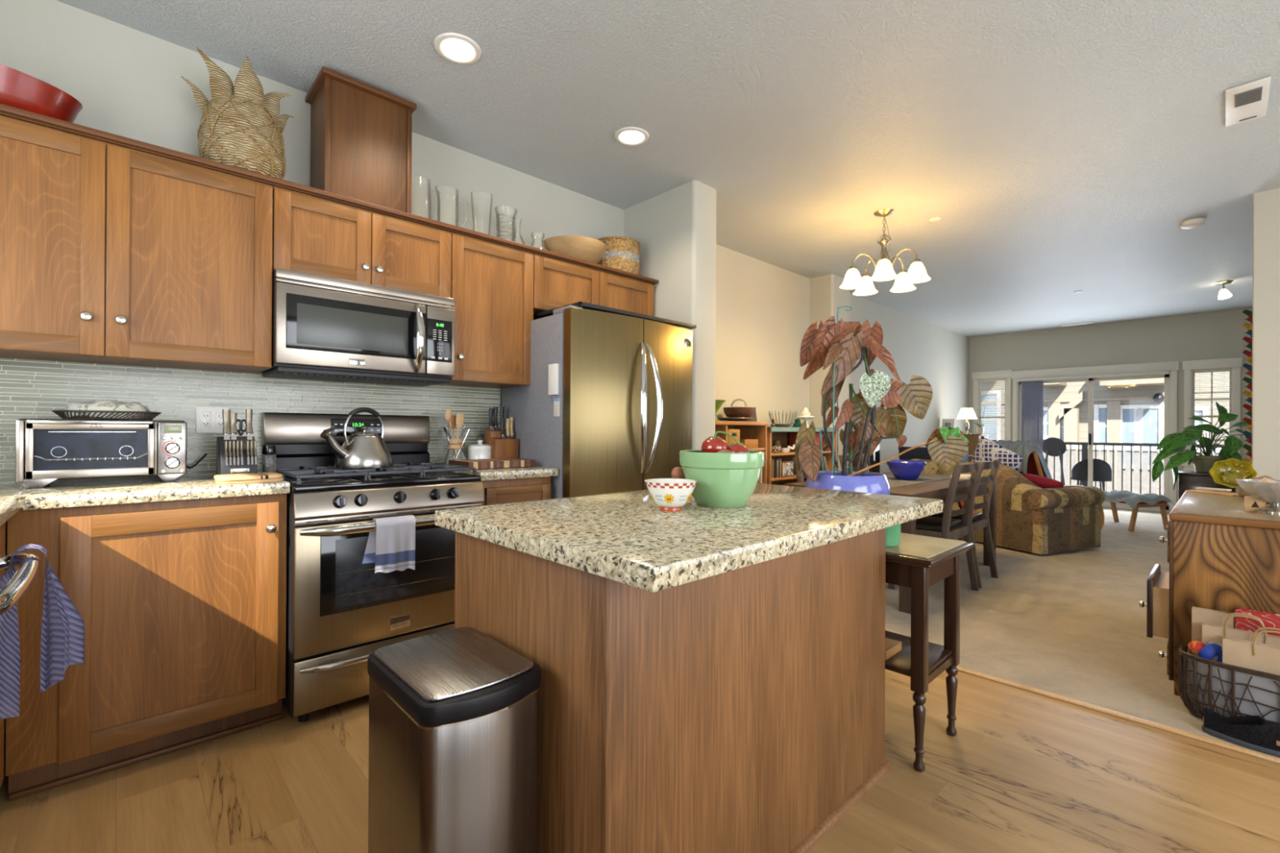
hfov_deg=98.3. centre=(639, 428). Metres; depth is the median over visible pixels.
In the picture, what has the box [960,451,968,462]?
cushion
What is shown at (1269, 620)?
gift bag
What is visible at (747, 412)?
round basket
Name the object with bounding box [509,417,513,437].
kitchen knife
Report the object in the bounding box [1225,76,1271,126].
ceiling vent
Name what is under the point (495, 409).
kitchen knife
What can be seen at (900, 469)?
bowl
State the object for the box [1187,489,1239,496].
wooden board
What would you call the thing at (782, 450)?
cup
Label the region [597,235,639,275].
seagrass basket
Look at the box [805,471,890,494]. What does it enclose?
planter
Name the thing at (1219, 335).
wall
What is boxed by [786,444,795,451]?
shell ornament
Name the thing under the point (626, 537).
countertop
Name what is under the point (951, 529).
dining chair
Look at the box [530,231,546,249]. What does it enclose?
glass jar
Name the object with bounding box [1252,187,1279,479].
wall
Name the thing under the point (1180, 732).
trim
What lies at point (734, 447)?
tomato
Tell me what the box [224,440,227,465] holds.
steak knife
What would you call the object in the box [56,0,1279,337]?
ceiling
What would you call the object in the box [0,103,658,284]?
crown molding
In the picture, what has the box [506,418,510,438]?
kitchen knife
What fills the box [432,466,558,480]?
countertop
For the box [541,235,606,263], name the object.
wooden bowl
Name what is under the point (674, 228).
wall
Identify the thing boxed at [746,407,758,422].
picture frame
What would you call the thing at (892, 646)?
wooden box
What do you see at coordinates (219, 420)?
socket
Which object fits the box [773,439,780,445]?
figurine
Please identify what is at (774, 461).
book
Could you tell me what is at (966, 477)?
tissue box
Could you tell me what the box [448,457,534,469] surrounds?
cutting board
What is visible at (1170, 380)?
door
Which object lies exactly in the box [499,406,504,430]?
kitchen knife
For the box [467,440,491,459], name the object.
lidded canister
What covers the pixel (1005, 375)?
window
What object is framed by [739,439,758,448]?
box
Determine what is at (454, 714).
trash can
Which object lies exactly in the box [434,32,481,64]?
recessed light
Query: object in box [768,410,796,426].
glass bowl
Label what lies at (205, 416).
socket
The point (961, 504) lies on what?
floral cushion
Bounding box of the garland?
[1242,309,1252,465]
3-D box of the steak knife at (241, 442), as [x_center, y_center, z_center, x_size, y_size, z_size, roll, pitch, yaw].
[-1.556,0.094,2.162,0.009,0.094,0.028,0,0,-43]
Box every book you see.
[759,467,762,483]
[771,457,781,477]
[771,458,773,478]
[773,460,777,478]
[773,461,775,478]
[793,463,804,475]
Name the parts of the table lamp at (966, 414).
lamp shade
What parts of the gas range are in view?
burner, handle, knob, knob, handle, warming drawer, oven door, control panel, knob, knob, burner, knob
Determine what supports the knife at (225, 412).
on the knife block at (221, 468)
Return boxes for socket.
[200,412,210,427]
[215,412,222,427]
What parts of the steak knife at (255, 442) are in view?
handle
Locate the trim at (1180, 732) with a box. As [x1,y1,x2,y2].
[955,666,1279,764]
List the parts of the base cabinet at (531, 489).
drawer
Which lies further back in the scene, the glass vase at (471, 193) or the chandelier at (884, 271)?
the chandelier at (884, 271)
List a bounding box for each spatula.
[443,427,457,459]
[454,413,463,459]
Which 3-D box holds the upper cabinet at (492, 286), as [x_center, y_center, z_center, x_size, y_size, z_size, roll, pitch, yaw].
[-0.889,-0.626,3.088,0.481,0.756,0.384,0,0,-43]
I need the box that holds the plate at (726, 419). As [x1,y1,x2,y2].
[717,417,752,421]
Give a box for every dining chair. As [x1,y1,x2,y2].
[792,456,828,482]
[838,453,869,471]
[888,462,982,591]
[920,459,1000,588]
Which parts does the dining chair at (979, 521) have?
seat, seat rail, post, post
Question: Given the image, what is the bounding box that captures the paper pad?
[1195,487,1231,491]
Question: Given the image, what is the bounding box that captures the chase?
[305,66,416,213]
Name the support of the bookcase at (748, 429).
on the floor
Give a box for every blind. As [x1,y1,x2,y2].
[978,378,1005,440]
[1017,371,1169,453]
[1192,368,1231,455]
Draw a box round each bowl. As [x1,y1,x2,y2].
[0,63,82,123]
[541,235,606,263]
[644,478,697,511]
[679,449,764,507]
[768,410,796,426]
[771,445,781,453]
[886,460,926,479]
[1235,479,1279,515]
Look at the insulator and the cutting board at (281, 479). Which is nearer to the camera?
the cutting board at (281, 479)
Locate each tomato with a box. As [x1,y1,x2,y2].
[701,435,728,453]
[728,442,748,453]
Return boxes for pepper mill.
[262,444,275,472]
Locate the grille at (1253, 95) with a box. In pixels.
[1234,86,1262,107]
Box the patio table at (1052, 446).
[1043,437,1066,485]
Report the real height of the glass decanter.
0.235 m
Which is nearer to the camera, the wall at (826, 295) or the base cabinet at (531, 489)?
the base cabinet at (531, 489)
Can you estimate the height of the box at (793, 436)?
0.180 m
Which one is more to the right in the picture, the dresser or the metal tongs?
the dresser
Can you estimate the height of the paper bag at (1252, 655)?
0.378 m
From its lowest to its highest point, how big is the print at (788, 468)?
0.116 m
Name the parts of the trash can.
lid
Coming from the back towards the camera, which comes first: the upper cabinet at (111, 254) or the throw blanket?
the throw blanket
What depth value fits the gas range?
2.24 m
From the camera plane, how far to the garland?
3.90 m
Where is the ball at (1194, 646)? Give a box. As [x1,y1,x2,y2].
[1187,640,1205,655]
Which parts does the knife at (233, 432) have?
blade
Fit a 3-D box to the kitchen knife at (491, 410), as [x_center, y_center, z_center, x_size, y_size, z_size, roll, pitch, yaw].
[-0.849,-0.049,3.162,0.028,0.139,0.033,0,0,-23]
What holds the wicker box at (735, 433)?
on the bookcase at (748, 429)
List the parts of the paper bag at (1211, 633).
handle, handle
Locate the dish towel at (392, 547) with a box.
[362,515,415,573]
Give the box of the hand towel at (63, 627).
[0,543,84,719]
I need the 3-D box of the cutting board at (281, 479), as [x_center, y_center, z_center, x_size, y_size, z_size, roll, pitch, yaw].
[-1.472,0.193,2.089,0.200,0.012,0.145,0,0,-43]
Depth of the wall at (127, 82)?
2.84 m
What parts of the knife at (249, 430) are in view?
blade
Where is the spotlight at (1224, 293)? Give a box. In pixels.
[1213,280,1233,299]
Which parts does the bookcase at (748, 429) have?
panel, panel, shelf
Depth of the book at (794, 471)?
5.29 m
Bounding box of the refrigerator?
[501,305,693,498]
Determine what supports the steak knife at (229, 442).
in the knife block at (221, 468)
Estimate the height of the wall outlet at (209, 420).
0.116 m
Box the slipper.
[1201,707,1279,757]
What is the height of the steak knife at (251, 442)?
0.094 m
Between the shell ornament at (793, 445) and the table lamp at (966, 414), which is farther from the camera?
the table lamp at (966, 414)
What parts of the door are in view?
sliding panel, handle, sliding panel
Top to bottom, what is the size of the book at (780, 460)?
0.168 m
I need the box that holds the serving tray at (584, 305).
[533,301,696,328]
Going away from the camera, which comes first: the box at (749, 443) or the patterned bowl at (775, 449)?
the box at (749, 443)
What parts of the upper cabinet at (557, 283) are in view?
door, door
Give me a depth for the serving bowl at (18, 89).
1.85 m
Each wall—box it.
[0,0,968,734]
[623,180,716,449]
[808,274,849,471]
[968,307,1252,502]
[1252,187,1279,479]
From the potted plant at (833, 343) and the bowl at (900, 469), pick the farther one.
the bowl at (900, 469)
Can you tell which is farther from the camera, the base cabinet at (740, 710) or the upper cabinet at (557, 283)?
the upper cabinet at (557, 283)
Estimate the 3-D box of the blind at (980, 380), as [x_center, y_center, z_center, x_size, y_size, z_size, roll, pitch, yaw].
[5.925,-0.191,9.309,0.030,1.286,0.390,0,0,-43]
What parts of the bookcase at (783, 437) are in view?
panel, panel, shelf, shelf, panel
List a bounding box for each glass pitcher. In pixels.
[412,174,437,219]
[435,186,467,227]
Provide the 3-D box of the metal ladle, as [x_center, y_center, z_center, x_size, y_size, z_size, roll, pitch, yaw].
[-1.028,0.075,2.983,0.011,0.187,0.061,0,0,38]
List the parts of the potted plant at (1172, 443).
stem, stem, stem, stem, stem, pot, stem, stem, stem, stem, stem, stem, stem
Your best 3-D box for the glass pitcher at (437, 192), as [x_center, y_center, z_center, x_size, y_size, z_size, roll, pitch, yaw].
[-1.018,-1.157,2.985,0.166,0.255,0.112,0,0,-15]
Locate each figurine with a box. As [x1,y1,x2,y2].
[770,418,775,426]
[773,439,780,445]
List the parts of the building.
pane, pane, pane, pane, pane, patio door, pane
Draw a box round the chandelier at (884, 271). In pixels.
[840,208,930,295]
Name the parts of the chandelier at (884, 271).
lamp shade, arm, lamp shade, arm, arm, stem, chain, lamp shade, arm, lamp shade, arm, lamp shade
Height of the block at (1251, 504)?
0.062 m
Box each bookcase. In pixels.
[715,420,768,484]
[766,427,836,485]
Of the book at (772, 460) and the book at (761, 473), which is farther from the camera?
the book at (772, 460)
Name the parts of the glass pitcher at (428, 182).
handle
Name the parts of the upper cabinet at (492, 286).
knob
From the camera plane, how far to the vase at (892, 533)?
1.92 m
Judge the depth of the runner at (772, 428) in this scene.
4.97 m
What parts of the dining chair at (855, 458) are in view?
post, post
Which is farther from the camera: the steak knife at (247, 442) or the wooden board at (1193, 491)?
the wooden board at (1193, 491)
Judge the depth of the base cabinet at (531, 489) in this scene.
2.76 m
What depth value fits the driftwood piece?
2.90 m
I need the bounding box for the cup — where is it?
[780,448,790,453]
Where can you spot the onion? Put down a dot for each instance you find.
(677, 472)
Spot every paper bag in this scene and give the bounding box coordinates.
[1191,606,1233,656]
[1202,613,1279,646]
[1222,627,1279,675]
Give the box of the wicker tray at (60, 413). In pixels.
[51,409,161,420]
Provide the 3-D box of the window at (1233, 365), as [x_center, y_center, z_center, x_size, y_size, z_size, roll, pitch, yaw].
[7.678,-0.172,7.433,0.150,1.515,0.566,0,0,-43]
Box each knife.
[222,408,230,439]
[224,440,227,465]
[228,440,231,465]
[230,412,237,439]
[232,440,235,465]
[235,440,239,465]
[240,440,243,465]
[245,408,253,439]
[246,440,249,464]
[249,440,253,464]
[253,440,257,464]
[488,408,493,430]
[493,406,497,430]
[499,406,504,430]
[500,418,505,438]
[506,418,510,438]
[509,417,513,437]
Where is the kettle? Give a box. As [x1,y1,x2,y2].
[320,407,393,469]
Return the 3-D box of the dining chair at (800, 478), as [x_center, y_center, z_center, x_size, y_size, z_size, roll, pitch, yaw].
[1.525,0.681,4.355,0.446,0.900,0.470,0,0,-43]
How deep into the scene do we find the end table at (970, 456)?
7.30 m
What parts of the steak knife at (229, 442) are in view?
handle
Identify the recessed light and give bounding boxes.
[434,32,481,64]
[614,126,648,146]
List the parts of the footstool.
leg, leg, rail, leg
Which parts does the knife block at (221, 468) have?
name plate, plate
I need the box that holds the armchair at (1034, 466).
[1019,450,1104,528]
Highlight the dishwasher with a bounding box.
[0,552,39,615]
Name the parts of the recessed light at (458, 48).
bulb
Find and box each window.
[971,369,1012,440]
[1182,357,1242,471]
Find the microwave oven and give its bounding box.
[260,267,455,386]
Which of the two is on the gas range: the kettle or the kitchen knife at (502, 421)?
the kettle
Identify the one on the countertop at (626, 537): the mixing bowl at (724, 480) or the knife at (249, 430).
the mixing bowl at (724, 480)
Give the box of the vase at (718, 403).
[715,400,726,420]
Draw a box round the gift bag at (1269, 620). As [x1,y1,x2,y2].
[1235,607,1279,636]
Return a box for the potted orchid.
[973,405,986,434]
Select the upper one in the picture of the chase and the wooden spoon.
the chase
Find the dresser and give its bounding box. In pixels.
[1138,489,1279,696]
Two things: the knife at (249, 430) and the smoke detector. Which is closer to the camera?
the knife at (249, 430)
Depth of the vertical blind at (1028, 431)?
8.78 m
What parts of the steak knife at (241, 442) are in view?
handle, blade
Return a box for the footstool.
[1108,497,1168,531]
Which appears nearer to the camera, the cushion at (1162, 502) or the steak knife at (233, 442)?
the steak knife at (233, 442)
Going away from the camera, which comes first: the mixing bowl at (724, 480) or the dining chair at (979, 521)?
the mixing bowl at (724, 480)
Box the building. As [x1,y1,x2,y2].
[981,371,1229,494]
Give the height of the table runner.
0.004 m
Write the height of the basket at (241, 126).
0.515 m
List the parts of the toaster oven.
frame, door, handle, control panel, cord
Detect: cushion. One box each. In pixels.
[897,446,931,460]
[957,500,977,515]
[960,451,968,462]
[970,435,1022,471]
[1019,452,1047,477]
[1022,473,1063,488]
[1102,489,1174,509]
[1108,497,1167,504]
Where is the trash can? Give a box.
[367,626,541,852]
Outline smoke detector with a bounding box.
[1179,217,1205,229]
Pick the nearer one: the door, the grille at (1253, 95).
the grille at (1253, 95)
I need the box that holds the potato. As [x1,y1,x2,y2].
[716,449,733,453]
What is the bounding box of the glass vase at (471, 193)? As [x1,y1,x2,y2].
[470,191,493,235]
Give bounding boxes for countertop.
[0,474,289,526]
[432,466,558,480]
[435,483,942,592]
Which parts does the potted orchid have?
pot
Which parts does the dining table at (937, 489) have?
leg, leg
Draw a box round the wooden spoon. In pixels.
[444,408,457,459]
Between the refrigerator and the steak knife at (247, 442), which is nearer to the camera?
the steak knife at (247, 442)
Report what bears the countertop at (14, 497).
on the base cabinet
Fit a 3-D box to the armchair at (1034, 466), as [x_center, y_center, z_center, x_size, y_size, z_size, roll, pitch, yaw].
[4.572,0.681,6.277,0.904,0.951,0.677,0,0,-14]
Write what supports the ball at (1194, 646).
in the wire basket at (1229, 691)
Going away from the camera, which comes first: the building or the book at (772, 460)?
the book at (772, 460)
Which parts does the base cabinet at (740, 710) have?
panel, panel, moulding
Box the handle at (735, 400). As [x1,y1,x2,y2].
[730,399,746,407]
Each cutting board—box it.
[213,472,282,480]
[215,477,283,484]
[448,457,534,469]
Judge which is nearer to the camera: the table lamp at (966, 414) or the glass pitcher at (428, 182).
the glass pitcher at (428, 182)
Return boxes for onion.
[671,466,684,479]
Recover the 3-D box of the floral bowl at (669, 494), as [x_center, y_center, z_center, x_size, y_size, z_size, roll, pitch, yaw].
[0.082,0.177,1.475,0.140,0.078,0.140,0,0,-43]
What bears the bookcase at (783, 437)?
on the floor
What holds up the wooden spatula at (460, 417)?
in the glass carafe
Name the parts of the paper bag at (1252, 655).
handle, handle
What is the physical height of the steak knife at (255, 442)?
0.094 m
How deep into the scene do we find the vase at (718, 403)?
4.39 m
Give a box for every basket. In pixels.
[181,47,293,179]
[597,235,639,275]
[723,407,754,417]
[1177,644,1279,723]
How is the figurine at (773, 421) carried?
on the runner at (772, 428)
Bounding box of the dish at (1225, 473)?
[1208,457,1257,488]
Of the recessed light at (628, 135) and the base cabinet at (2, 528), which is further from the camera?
the recessed light at (628, 135)
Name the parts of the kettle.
spout, spout lever, handle, lid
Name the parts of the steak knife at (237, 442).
handle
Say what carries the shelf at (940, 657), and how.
attached to the side table at (918, 562)
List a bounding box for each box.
[727,429,739,446]
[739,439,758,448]
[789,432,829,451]
[884,637,901,660]
[950,474,971,479]
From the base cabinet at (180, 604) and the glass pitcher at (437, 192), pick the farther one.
the glass pitcher at (437, 192)
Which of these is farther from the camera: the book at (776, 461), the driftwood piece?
the book at (776, 461)
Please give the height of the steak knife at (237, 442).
0.094 m
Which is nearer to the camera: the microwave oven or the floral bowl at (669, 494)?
the floral bowl at (669, 494)
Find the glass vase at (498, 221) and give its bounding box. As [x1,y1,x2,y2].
[494,205,517,241]
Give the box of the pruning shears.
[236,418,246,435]
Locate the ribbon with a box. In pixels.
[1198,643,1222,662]
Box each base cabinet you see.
[0,522,5,788]
[5,493,286,801]
[454,528,892,852]
[480,476,551,506]
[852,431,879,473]
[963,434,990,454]
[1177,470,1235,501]
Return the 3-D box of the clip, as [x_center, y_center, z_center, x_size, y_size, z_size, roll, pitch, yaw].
[-0.460,-0.262,2.940,0.018,0.163,0.072,0,0,-43]
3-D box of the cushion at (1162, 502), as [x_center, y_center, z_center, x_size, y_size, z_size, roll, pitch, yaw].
[5.736,0.828,6.564,0.520,0.060,0.600,0,0,-14]
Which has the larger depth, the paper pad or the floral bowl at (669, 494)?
the paper pad
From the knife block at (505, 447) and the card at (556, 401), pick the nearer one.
the card at (556, 401)
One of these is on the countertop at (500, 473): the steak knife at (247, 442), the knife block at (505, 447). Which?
the knife block at (505, 447)
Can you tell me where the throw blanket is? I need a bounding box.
[991,440,1052,479]
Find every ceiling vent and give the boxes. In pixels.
[1058,321,1094,326]
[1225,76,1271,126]
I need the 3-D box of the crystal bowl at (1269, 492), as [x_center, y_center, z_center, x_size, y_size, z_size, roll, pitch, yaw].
[2.655,0.287,2.308,0.248,0.135,0.236,0,0,-43]
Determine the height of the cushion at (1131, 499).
0.150 m
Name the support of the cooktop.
in the gas range
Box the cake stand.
[796,407,814,427]
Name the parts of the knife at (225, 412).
blade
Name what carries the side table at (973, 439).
on the floor
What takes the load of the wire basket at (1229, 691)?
on the floor
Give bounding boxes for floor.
[0,506,1279,852]
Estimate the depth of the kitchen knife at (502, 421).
3.16 m
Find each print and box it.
[782,462,793,475]
[944,422,951,428]
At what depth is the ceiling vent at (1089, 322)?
8.28 m
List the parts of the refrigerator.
door, handle, handle, door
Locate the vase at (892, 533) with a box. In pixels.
[885,523,901,547]
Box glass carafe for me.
[442,428,466,463]
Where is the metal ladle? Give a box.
[444,426,454,459]
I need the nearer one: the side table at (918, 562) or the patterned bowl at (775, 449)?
the side table at (918, 562)
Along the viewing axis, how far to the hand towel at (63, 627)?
1.25 m
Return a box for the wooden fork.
[448,414,456,455]
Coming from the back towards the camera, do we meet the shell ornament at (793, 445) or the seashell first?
the shell ornament at (793, 445)
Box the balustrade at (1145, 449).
[1043,444,1221,495]
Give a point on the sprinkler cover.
(935, 219)
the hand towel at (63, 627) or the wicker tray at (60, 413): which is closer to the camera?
the hand towel at (63, 627)
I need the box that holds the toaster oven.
[14,418,207,488]
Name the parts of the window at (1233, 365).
frame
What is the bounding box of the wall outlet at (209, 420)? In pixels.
[195,406,229,433]
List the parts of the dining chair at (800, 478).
post, post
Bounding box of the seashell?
[1259,477,1279,483]
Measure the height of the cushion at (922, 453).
0.429 m
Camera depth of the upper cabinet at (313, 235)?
2.50 m
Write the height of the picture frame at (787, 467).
0.140 m
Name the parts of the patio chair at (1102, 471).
backrest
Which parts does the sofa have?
roll arm, arm panel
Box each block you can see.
[216,436,257,475]
[484,428,518,458]
[1244,496,1266,511]
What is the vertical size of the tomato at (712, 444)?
0.067 m
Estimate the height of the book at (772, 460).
0.169 m
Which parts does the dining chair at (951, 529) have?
leg, seat, seat rail, post, post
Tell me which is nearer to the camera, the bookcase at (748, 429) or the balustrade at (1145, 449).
the bookcase at (748, 429)
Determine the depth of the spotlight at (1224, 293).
5.91 m
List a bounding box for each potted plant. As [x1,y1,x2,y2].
[795,306,968,494]
[1151,401,1248,489]
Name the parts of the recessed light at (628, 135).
bulb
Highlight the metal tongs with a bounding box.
[455,428,470,459]
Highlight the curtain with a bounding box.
[1133,408,1142,465]
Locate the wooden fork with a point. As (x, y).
(453, 418)
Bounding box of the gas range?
[261,412,484,722]
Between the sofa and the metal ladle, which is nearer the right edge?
the sofa
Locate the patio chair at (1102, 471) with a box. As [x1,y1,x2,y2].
[1070,458,1111,490]
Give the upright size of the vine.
0.038 m
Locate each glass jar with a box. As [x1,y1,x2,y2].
[262,453,275,472]
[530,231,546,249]
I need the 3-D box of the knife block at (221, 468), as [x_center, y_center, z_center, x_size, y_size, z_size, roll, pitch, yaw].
[-1.602,0.115,2.200,0.118,0.168,0.134,0,0,-43]
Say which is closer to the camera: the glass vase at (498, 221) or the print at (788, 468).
the glass vase at (498, 221)
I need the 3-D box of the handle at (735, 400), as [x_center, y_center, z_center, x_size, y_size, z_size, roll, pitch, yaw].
[0.840,-0.186,4.709,0.140,0.140,0.140,0,0,-43]
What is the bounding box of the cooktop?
[283,468,480,493]
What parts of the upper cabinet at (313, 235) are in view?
door, knob, knob, door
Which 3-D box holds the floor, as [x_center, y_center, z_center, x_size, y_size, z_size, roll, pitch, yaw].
[3.304,1.173,3.601,11.560,0.066,5.400,0,0,-43]
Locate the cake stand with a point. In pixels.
(805, 414)
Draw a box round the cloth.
[64,400,150,418]
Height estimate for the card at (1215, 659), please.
0.166 m
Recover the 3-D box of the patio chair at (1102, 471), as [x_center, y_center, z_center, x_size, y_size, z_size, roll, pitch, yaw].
[7.351,0.837,9.034,0.520,0.721,0.520,0,0,30]
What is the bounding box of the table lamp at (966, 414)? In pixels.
[956,408,977,434]
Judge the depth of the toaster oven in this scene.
1.93 m
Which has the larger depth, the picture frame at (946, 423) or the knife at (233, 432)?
the picture frame at (946, 423)
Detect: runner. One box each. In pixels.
[767,426,839,431]
[886,475,950,488]
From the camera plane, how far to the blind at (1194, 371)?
7.46 m
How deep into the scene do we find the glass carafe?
2.99 m
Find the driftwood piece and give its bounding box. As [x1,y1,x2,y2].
[1234,475,1275,497]
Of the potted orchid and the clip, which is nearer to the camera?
the clip
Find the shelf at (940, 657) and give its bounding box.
[884,630,952,684]
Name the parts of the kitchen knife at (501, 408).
handle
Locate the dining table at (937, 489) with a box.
[784,471,996,613]
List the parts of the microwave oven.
door, handle, control panel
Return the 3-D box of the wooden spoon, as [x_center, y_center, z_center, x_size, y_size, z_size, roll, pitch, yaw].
[-1.027,0.029,3.011,0.067,0.281,0.018,0,0,-26]
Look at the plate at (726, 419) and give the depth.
4.62 m
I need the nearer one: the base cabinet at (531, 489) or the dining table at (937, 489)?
the base cabinet at (531, 489)
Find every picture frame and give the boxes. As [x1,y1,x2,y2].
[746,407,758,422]
[781,461,793,477]
[942,418,955,428]
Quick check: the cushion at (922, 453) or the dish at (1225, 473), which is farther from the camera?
the cushion at (922, 453)
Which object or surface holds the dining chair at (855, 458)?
on the floor
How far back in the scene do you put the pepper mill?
2.27 m
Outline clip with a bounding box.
[548,363,559,395]
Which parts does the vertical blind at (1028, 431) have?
head rail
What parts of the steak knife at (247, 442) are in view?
handle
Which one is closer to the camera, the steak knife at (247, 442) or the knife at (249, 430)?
the steak knife at (247, 442)
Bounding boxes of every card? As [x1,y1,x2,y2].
[553,398,559,416]
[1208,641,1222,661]
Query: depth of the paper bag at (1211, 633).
2.13 m
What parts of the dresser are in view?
knob, drawer, knob, knob, drawer, drawer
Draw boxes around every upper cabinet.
[0,115,272,373]
[271,186,451,297]
[440,231,533,388]
[532,253,653,315]
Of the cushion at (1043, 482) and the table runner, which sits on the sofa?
the cushion at (1043, 482)
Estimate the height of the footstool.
0.366 m
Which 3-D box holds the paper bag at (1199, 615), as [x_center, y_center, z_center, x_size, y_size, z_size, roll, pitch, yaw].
[2.287,0.920,2.212,0.030,0.386,0.116,0,0,-43]
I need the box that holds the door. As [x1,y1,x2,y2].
[1011,360,1178,512]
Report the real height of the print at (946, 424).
0.112 m
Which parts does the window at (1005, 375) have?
frame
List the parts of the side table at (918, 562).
leg, leg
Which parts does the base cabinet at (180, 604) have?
moulding, door, knob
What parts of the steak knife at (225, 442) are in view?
handle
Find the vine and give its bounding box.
[714,431,738,444]
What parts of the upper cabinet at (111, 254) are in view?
door, knob, knob, door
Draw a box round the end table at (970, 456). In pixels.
[968,454,973,462]
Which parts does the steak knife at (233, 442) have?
handle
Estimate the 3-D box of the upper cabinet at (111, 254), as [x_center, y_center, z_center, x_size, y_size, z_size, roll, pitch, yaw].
[-1.983,-0.633,2.057,0.987,0.756,0.384,0,0,-43]
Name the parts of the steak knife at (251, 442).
handle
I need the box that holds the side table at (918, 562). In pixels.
[884,533,973,772]
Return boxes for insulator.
[791,417,801,427]
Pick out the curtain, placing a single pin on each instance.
(1138, 413)
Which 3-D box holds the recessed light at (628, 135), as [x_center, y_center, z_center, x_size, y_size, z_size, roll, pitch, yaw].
[-0.045,-1.608,3.049,0.192,0.009,0.192,0,0,-43]
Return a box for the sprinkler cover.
[929,217,940,222]
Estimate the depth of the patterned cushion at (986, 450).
5.63 m
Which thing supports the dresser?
on the floor
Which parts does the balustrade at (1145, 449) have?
rail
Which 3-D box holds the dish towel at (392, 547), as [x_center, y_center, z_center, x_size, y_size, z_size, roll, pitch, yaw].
[-1.010,0.468,2.231,0.188,0.224,0.057,0,0,-43]
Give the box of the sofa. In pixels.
[909,458,1105,555]
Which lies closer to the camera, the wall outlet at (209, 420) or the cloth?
the cloth
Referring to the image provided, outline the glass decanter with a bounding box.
[511,217,524,244]
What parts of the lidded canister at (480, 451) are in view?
lid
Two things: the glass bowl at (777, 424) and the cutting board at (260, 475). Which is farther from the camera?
the glass bowl at (777, 424)

